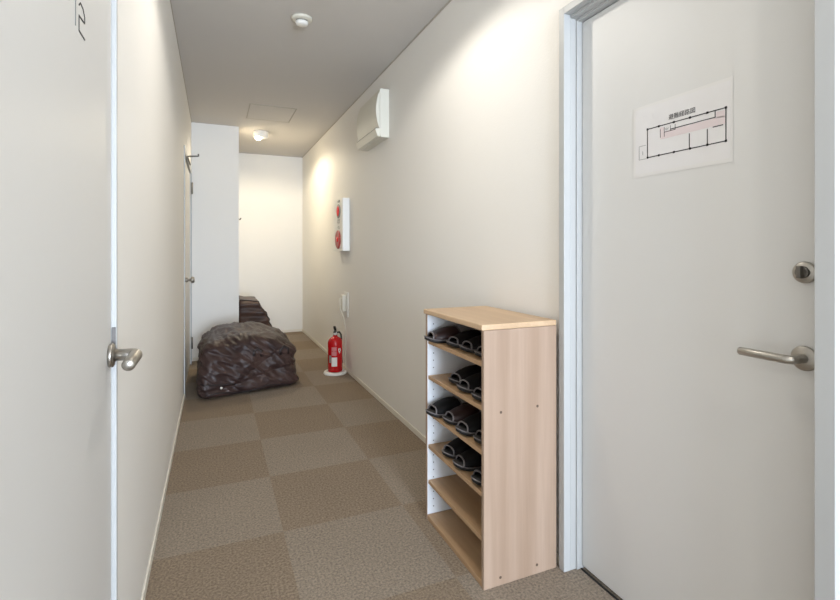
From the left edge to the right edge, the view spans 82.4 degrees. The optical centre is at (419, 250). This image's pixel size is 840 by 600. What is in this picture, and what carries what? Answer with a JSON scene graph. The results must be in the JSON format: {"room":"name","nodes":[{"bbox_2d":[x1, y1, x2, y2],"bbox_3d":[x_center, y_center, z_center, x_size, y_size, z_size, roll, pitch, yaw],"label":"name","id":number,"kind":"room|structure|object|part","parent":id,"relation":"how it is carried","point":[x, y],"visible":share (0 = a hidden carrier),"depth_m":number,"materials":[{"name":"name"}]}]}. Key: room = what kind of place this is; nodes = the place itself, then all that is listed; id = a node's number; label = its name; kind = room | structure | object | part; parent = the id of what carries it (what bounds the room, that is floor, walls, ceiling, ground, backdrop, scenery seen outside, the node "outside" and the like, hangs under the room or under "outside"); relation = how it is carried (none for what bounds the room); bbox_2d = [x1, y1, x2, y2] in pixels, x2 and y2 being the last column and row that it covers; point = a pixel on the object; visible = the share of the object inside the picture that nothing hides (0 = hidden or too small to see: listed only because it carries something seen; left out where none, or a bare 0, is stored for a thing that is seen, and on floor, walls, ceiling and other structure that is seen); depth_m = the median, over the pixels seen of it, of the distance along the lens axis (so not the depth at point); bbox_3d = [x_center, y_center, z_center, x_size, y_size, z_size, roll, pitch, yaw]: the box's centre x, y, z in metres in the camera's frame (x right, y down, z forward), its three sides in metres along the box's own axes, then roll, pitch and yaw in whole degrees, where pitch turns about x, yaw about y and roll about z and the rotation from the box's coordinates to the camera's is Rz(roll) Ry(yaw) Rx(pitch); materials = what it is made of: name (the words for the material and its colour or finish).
{"room":"building corridor","nodes":[
{"label":"building corridor","id":0,"kind":"room"},
{"bbox_2d":[117,0,190,599],"bbox_3d":[-0.502,-0.092,0.492,0.120,2.385,9.300,0,0,-23],"label":"wall","id":1,"kind":"structure","parent":0,"point":[154,119],"depth_m":1.63,"materials":[{"name":"paint"}]},
{"bbox_2d":[0,0,141,599],"bbox_3d":[-0.539,0.110,0.728,0.118,1.980,0.842,0,0,-23],"label":"door","id":2,"kind":"structure","parent":1,"relation":"in","point":[59,353],"depth_m":0.73,"materials":[{"name":"laminate"}]},
{"bbox_3d":[-0.691,0.234,1.075,0.010,0.053,0.053,0,0,-23],"label":"handle","id":3,"kind":"part","parent":2,"relation":"part of","materials":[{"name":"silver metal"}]},
{"bbox_3d":[-0.703,0.211,1.102,0.008,0.073,0.002,0,0,-23],"label":"strike plate","id":4,"kind":"part","parent":2,"relation":"part of","materials":[{"name":"grey metal"}]},
{"bbox_3d":[-0.565,0.110,0.717,0.061,1.980,0.842,0,0,-23],"label":"frame","id":5,"kind":"part","parent":2,"relation":"part of","materials":[{"name":"grey paint"}]},
{"bbox_3d":[-0.639,0.234,1.039,0.058,0.026,0.133,0,0,-23],"label":"lever","id":6,"kind":"part","parent":2,"relation":"part of","materials":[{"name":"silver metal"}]},
{"bbox_2d":[140,394,184,599],"bbox_3d":[-1.230,1.083,2.350,0.007,0.034,2.680,0,0,-23],"label":"baseboard","id":7,"kind":"structure","parent":1,"relation":"attached to","point":[145,585],"depth_m":1.94,"materials":[{"name":"beige plastic"}]},
{"bbox_2d":[170,0,191,122],"bbox_3d":[-0.445,-1.282,0.516,0.004,0.005,9.300,0,0,-23],"label":"trim","id":8,"kind":"structure","parent":1,"relation":"attached to","point":[170,0],"depth_m":3.09,"materials":[{"name":"beige"}]},
{"bbox_2d":[184,145,198,393],"bbox_3d":[-1.978,0.155,4.146,0.148,1.890,1.200,0,0,-23],"label":"door","id":9,"kind":"structure","parent":1,"relation":"in","point":[187,279],"depth_m":4.24,"materials":[{"name":"laminate"}]},
{"bbox_3d":[-1.996,0.155,4.138,0.008,1.890,1.200,0,0,-23],"label":"frame","id":10,"kind":"part","parent":9,"relation":"part of","materials":[{"name":"grey paint"}]},
{"bbox_3d":[-1.848,0.232,3.853,0.072,0.054,0.054,0,0,-23],"label":"handle","id":11,"kind":"part","parent":9,"relation":"part of","materials":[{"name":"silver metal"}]},
{"bbox_3d":[-1.832,-0.738,3.875,0.092,0.085,0.080,0,0,-23],"label":"closer arm","id":12,"kind":"part","parent":9,"relation":"part of","materials":[{"name":"silver metal"}]},
{"bbox_2d":[191,122,238,360],"bbox_3d":[-2.404,-0.092,5.487,0.563,2.385,1.380,0,0,-23],"label":"wall partition","id":13,"kind":"structure","parent":0,"point":[215,173],"depth_m":4.87,"materials":[{"name":"paint"}]},
{"bbox_2d":[239,153,302,329],"bbox_3d":[-1.969,-0.092,6.479,1.019,2.385,0.100,0,0,-23],"label":"wall","id":14,"kind":"structure","parent":0,"point":[270,186],"depth_m":6.43,"materials":[{"name":"paint"}]},
{"bbox_2d":[281,329,301,331],"bbox_3d":[-2.015,1.083,6.401,0.869,0.034,0.007,0,0,-23],"label":"baseboard","id":15,"kind":"structure","parent":14,"relation":"attached to","point":[292,330],"depth_m":6.52,"materials":[{"name":"beige plastic"}]},
{"bbox_2d":[171,0,448,156],"bbox_3d":[-0.122,-1.325,1.460,1.582,0.080,10.780,0,0,-23],"label":"ceiling","id":16,"kind":"structure","parent":0,"point":[235,54],"depth_m":3.14,"materials":[{"name":"paint"}]},
{"bbox_2d":[253,130,267,139],"bbox_3d":[-1.715,-1.236,5.173,0.154,0.098,0.154,0,0,-23],"label":"ceiling light","id":17,"kind":"object","parent":16,"relation":"attached to","point":[257,134],"visible":1,"depth_m":5.11,"materials":[{"name":"white plastic"}]},
{"bbox_2d":[246,103,296,122],"bbox_3d":[-1.394,-1.283,4.484,0.405,0.004,0.500,0,0,-23],"label":"access hatch","id":18,"kind":"object","parent":16,"relation":"attached to","point":[256,111],"visible":1,"depth_m":4.47,"materials":[{"name":"beige"}]},
{"bbox_2d":[291,13,311,26],"bbox_3d":[-0.652,-1.265,2.647,0.112,0.041,0.112,0,0,-23],"label":"smoke detector","id":19,"kind":"object","parent":16,"relation":"attached to","point":[300,19],"visible":1,"depth_m":2.62,"materials":[{"name":"beige plastic"}]},
{"bbox_2d":[145,331,622,599],"bbox_3d":[-0.122,1.130,1.460,1.582,0.060,10.780,0,0,-23],"label":"floor","id":20,"kind":"structure","parent":0,"point":[310,488],"depth_m":2.03,"materials":[{"name":"carpet"}]},
{"bbox_2d":[196,321,298,398],"bbox_3d":[-1.456,0.871,4.076,0.804,0.457,1.001,0,0,-23],"label":"duffel bag","id":21,"kind":"object","parent":20,"relation":"on","point":[235,357],"visible":1,"depth_m":3.74,"materials":[{"name":"brown fabric"}]},
{"bbox_2d":[239,296,271,326],"bbox_3d":[-1.840,0.806,5.435,0.421,0.586,0.585,0,0,-23],"label":"cloth bundle","id":22,"kind":"object","parent":20,"relation":"on","point":[250,309],"visible":0.47,"depth_m":5.16,"materials":[{"name":"brown fabric"}]},
{"bbox_2d":[323,369,346,375],"bbox_3d":[-0.763,1.087,4.319,0.208,0.026,0.208,0,0,-23],"label":"stand","id":23,"kind":"object","parent":20,"relation":"on","point":[326,372],"visible":0.74,"depth_m":4.25,"materials":[{"name":"white plastic"}]},
{"bbox_2d":[328,326,342,372],"bbox_3d":[-0.760,0.873,4.320,0.136,0.413,0.133,0,0,-10],"label":"fire extinguisher","id":24,"kind":"object","parent":23,"relation":"on","point":[335,358],"visible":1,"depth_m":4.27,"materials":[{"name":"red metal"}]},
{"bbox_2d":[424,306,555,589],"bbox_3d":[0.244,0.669,1.825,0.299,0.861,0.472,0,0,-23],"label":"shoe rack","id":25,"kind":"object","parent":20,"relation":"on","point":[502,530],"visible":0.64,"depth_m":1.64,"materials":[{"name":"brown wood"}]},
{"bbox_3d":[0.160,0.679,2.032,0.291,0.841,0.015,0,0,-23],"label":"panel","id":26,"kind":"part","parent":25,"relation":"part of","materials":[{"name":"white wood"}]},
{"bbox_2d":[424,325,460,342],"bbox_3d":[0.144,0.334,1.957,0.267,0.061,0.099,0,0,-17],"label":"slipper","id":27,"kind":"object","parent":25,"relation":"on","point":[441,335],"visible":0.65,"depth_m":1.91,"materials":[{"name":"black leather"}]},
{"bbox_2d":[425,396,467,417],"bbox_3d":[0.144,0.622,1.951,0.267,0.064,0.099,0,0,-26],"label":"slipper","id":28,"kind":"object","parent":25,"relation":"on","point":[438,409],"visible":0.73,"depth_m":1.90,"materials":[{"name":"black"}]},
{"bbox_2d":[428,474,481,540],"bbox_3d":[0.248,0.945,1.824,0.281,0.014,0.433,0,0,-23],"label":"shelf","id":29,"kind":"object","parent":25,"relation":"attached to","point":[463,500],"depth_m":1.83,"materials":[{"name":"brown wood"}]},
{"bbox_2d":[428,440,481,496],"bbox_3d":[0.248,0.800,1.824,0.281,0.014,0.433,0,0,-23],"label":"shelf","id":30,"kind":"object","parent":25,"relation":"attached to","point":[435,446],"depth_m":1.81,"materials":[{"name":"brown wood"}]},
{"bbox_2d":[428,373,481,410],"bbox_3d":[0.248,0.517,1.824,0.281,0.014,0.433,0,0,-23],"label":"shelf","id":31,"kind":"object","parent":25,"relation":"attached to","point":[442,379],"depth_m":1.81,"materials":[{"name":"brown wood"}]},
{"bbox_2d":[428,341,481,365],"bbox_3d":[0.248,0.372,1.824,0.281,0.014,0.433,0,0,-23],"label":"shelf","id":32,"kind":"object","parent":25,"relation":"attached to","point":[471,357],"depth_m":1.74,"materials":[{"name":"brown wood"}]},
{"bbox_2d":[441,437,471,458],"bbox_3d":[0.202,0.760,1.902,0.267,0.064,0.099,0,0,-30],"label":"slipper","id":33,"kind":"object","parent":25,"relation":"on","point":[457,446],"visible":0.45,"depth_m":1.84,"materials":[{"name":"black fabric"}]},
{"bbox_2d":[431,416,481,454],"bbox_3d":[0.248,0.662,1.824,0.281,0.014,0.433,0,0,-23],"label":"shelf","id":34,"kind":"object","parent":25,"relation":"attached to","point":[469,440],"depth_m":1.69,"materials":[{"name":"brown wood"}]},
{"bbox_2d":[442,403,481,425],"bbox_3d":[0.211,0.622,1.862,0.267,0.064,0.099,0,0,-20],"label":"slipper","id":35,"kind":"object","parent":25,"relation":"on","point":[457,414],"visible":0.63,"depth_m":1.82,"materials":[{"name":"black fabric"}]},
{"bbox_2d":[446,329,481,347],"bbox_3d":[0.222,0.334,1.867,0.267,0.061,0.099,0,0,-26],"label":"slipper","id":36,"kind":"object","parent":25,"relation":"on","point":[458,339],"visible":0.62,"depth_m":1.82,"materials":[{"name":"black"}]},
{"bbox_2d":[448,364,481,383],"bbox_3d":[0.230,0.477,1.883,0.267,0.064,0.099,0,0,-27],"label":"slipper","id":37,"kind":"object","parent":25,"relation":"on","point":[467,371],"visible":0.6,"depth_m":1.84,"materials":[{"name":"black leather"}]},
{"bbox_2d":[452,448,481,470],"bbox_3d":[0.246,0.760,1.790,0.267,0.064,0.099,0,0,-20],"label":"slipper","id":38,"kind":"object","parent":25,"relation":"on","point":[470,459],"visible":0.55,"depth_m":1.74,"materials":[{"name":"black"}]},
{"bbox_2d":[455,412,481,436],"bbox_3d":[0.249,0.622,1.763,0.267,0.064,0.099,0,0,-25],"label":"slipper","id":39,"kind":"object","parent":25,"relation":"on","point":[468,426],"visible":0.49,"depth_m":1.71,"materials":[{"name":"black fabric"}]},
{"bbox_2d":[456,372,481,393],"bbox_3d":[0.259,0.477,1.776,0.267,0.064,0.099,0,0,-21],"label":"slipper","id":40,"kind":"object","parent":25,"relation":"on","point":[467,385],"visible":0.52,"depth_m":1.72,"materials":[{"name":"black"}]},
{"bbox_2d":[459,335,481,352],"bbox_3d":[0.267,0.334,1.771,0.267,0.061,0.099,0,0,-22],"label":"slipper","id":41,"kind":"object","parent":25,"relation":"on","point":[471,345],"visible":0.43,"depth_m":1.72,"materials":[{"name":"black"}]},
{"bbox_2d":[471,466,481,485],"bbox_3d":[0.297,0.760,1.677,0.267,0.064,0.099,0,0,-24],"label":"slipper","id":42,"kind":"object","parent":25,"relation":"on","point":[476,477],"visible":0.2,"depth_m":1.63,"materials":[{"name":"black fabric"}]},
{"bbox_2d":[471,385,481,401],"bbox_3d":[0.298,0.477,1.678,0.267,0.064,0.099,0,0,-24],"label":"slipper","id":43,"kind":"object","parent":25,"relation":"on","point":[477,394],"visible":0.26,"depth_m":1.63,"materials":[{"name":"black fabric"}]},
{"bbox_2d":[473,429,481,444],"bbox_3d":[0.305,0.622,1.672,0.267,0.064,0.099,0,0,-23],"label":"slipper","id":44,"kind":"object","parent":25,"relation":"on","point":[478,436],"visible":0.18,"depth_m":1.63,"materials":[{"name":"black fabric"}]},
{"bbox_2d":[474,346,481,356],"bbox_3d":[0.310,0.334,1.676,0.267,0.061,0.099,0,0,-23],"label":"slipper","id":45,"kind":"object","parent":25,"relation":"on","point":[478,352],"visible":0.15,"depth_m":1.63,"materials":[{"name":"black"}]},
{"bbox_3d":[0.337,0.679,1.619,0.291,0.841,0.015,0,0,-23],"label":"panel","id":46,"kind":"part","parent":25,"relation":"part of","materials":[{"name":"brown wood"}]},
{"bbox_2d":[303,0,572,553],"bbox_3d":[0.560,-0.092,1.699,0.140,2.385,10.680,0,0,-23],"label":"wall","id":47,"kind":"structure","parent":0,"point":[459,204],"depth_m":2.54,"materials":[{"name":"paint"}]},
{"bbox_2d":[333,198,348,250],"bbox_3d":[-0.740,-0.237,4.446,0.083,0.475,0.365,0,0,-23],"label":"fire alarm box","id":48,"kind":"object","parent":47,"relation":"attached to","point":[341,206],"visible":1,"depth_m":4.31,"materials":[{"name":"white plastic"}]},
{"bbox_2d":[336,204,339,217],"bbox_3d":[-0.755,-0.365,4.399,0.019,0.128,0.128,0,0,-23],"label":"lamp","id":49,"kind":"object","parent":48,"relation":"attached to","point":[337,205],"depth_m":4.38,"materials":[{"name":"red plastic"}]},
{"bbox_2d":[339,292,348,366],"bbox_3d":[-0.701,0.715,4.370,0.070,0.681,0.135,0,0,-23],"label":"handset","id":50,"kind":"object","parent":47,"relation":"attached to","point":[344,306],"visible":1,"depth_m":4.36,"materials":[{"name":"white plastic"}]},
{"bbox_3d":[-0.702,0.741,4.361,0.061,0.630,0.059,0,0,-23],"label":"cord","id":51,"kind":"part","parent":50,"relation":"part of","materials":[{"name":"beige plastic"}]},
{"bbox_3d":[-0.673,0.487,4.382,0.010,0.225,0.135,0,0,-23],"label":"plate","id":52,"kind":"part","parent":50,"relation":"part of","materials":[{"name":"white plastic"}]},
{"bbox_2d":[356,88,388,150],"bbox_3d":[-0.358,-0.953,3.535,0.099,0.335,0.500,0,0,-23],"label":"air conditioner","id":53,"kind":"object","parent":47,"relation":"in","point":[372,126],"visible":1,"depth_m":3.38,"materials":[{"name":"beige plastic"}]},
{"bbox_2d":[302,0,451,157],"bbox_3d":[0.493,-1.282,1.670,0.006,0.006,10.680,0,0,-23],"label":"trim","id":54,"kind":"structure","parent":47,"relation":"attached to","point":[449,1],"depth_m":3.24,"materials":[{"name":"beige"}]},
{"bbox_2d":[302,329,558,564],"bbox_3d":[-0.561,1.083,4.125,0.007,0.034,5.337,0,0,-23],"label":"baseboard","id":55,"kind":"structure","parent":47,"relation":"attached to","point":[405,422],"depth_m":3.39,"materials":[{"name":"beige plastic"}]},
{"bbox_2d":[559,0,839,599],"bbox_3d":[0.693,0.132,1.317,0.112,1.936,0.807,0,0,-23],"label":"door","id":56,"kind":"structure","parent":47,"relation":"in","point":[699,308],"depth_m":1.24,"materials":[{"name":"laminate"}]},
{"bbox_2d":[634,76,732,177],"bbox_3d":[0.708,-0.325,1.318,0.001,0.210,0.304,0,0,-23],"label":"notice","id":57,"kind":"object","parent":56,"relation":"attached to","point":[693,128],"visible":1,"depth_m":1.29,"materials":[{"name":"white paper"}]},
{"bbox_3d":[0.779,0.231,1.066,0.052,0.019,0.120,0,0,-23],"label":"lever","id":58,"kind":"part","parent":56,"relation":"part of","materials":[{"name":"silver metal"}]},
{"bbox_3d":[0.827,0.231,1.032,0.010,0.053,0.053,0,0,-23],"label":"handle","id":59,"kind":"part","parent":56,"relation":"part of","materials":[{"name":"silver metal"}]}
]}

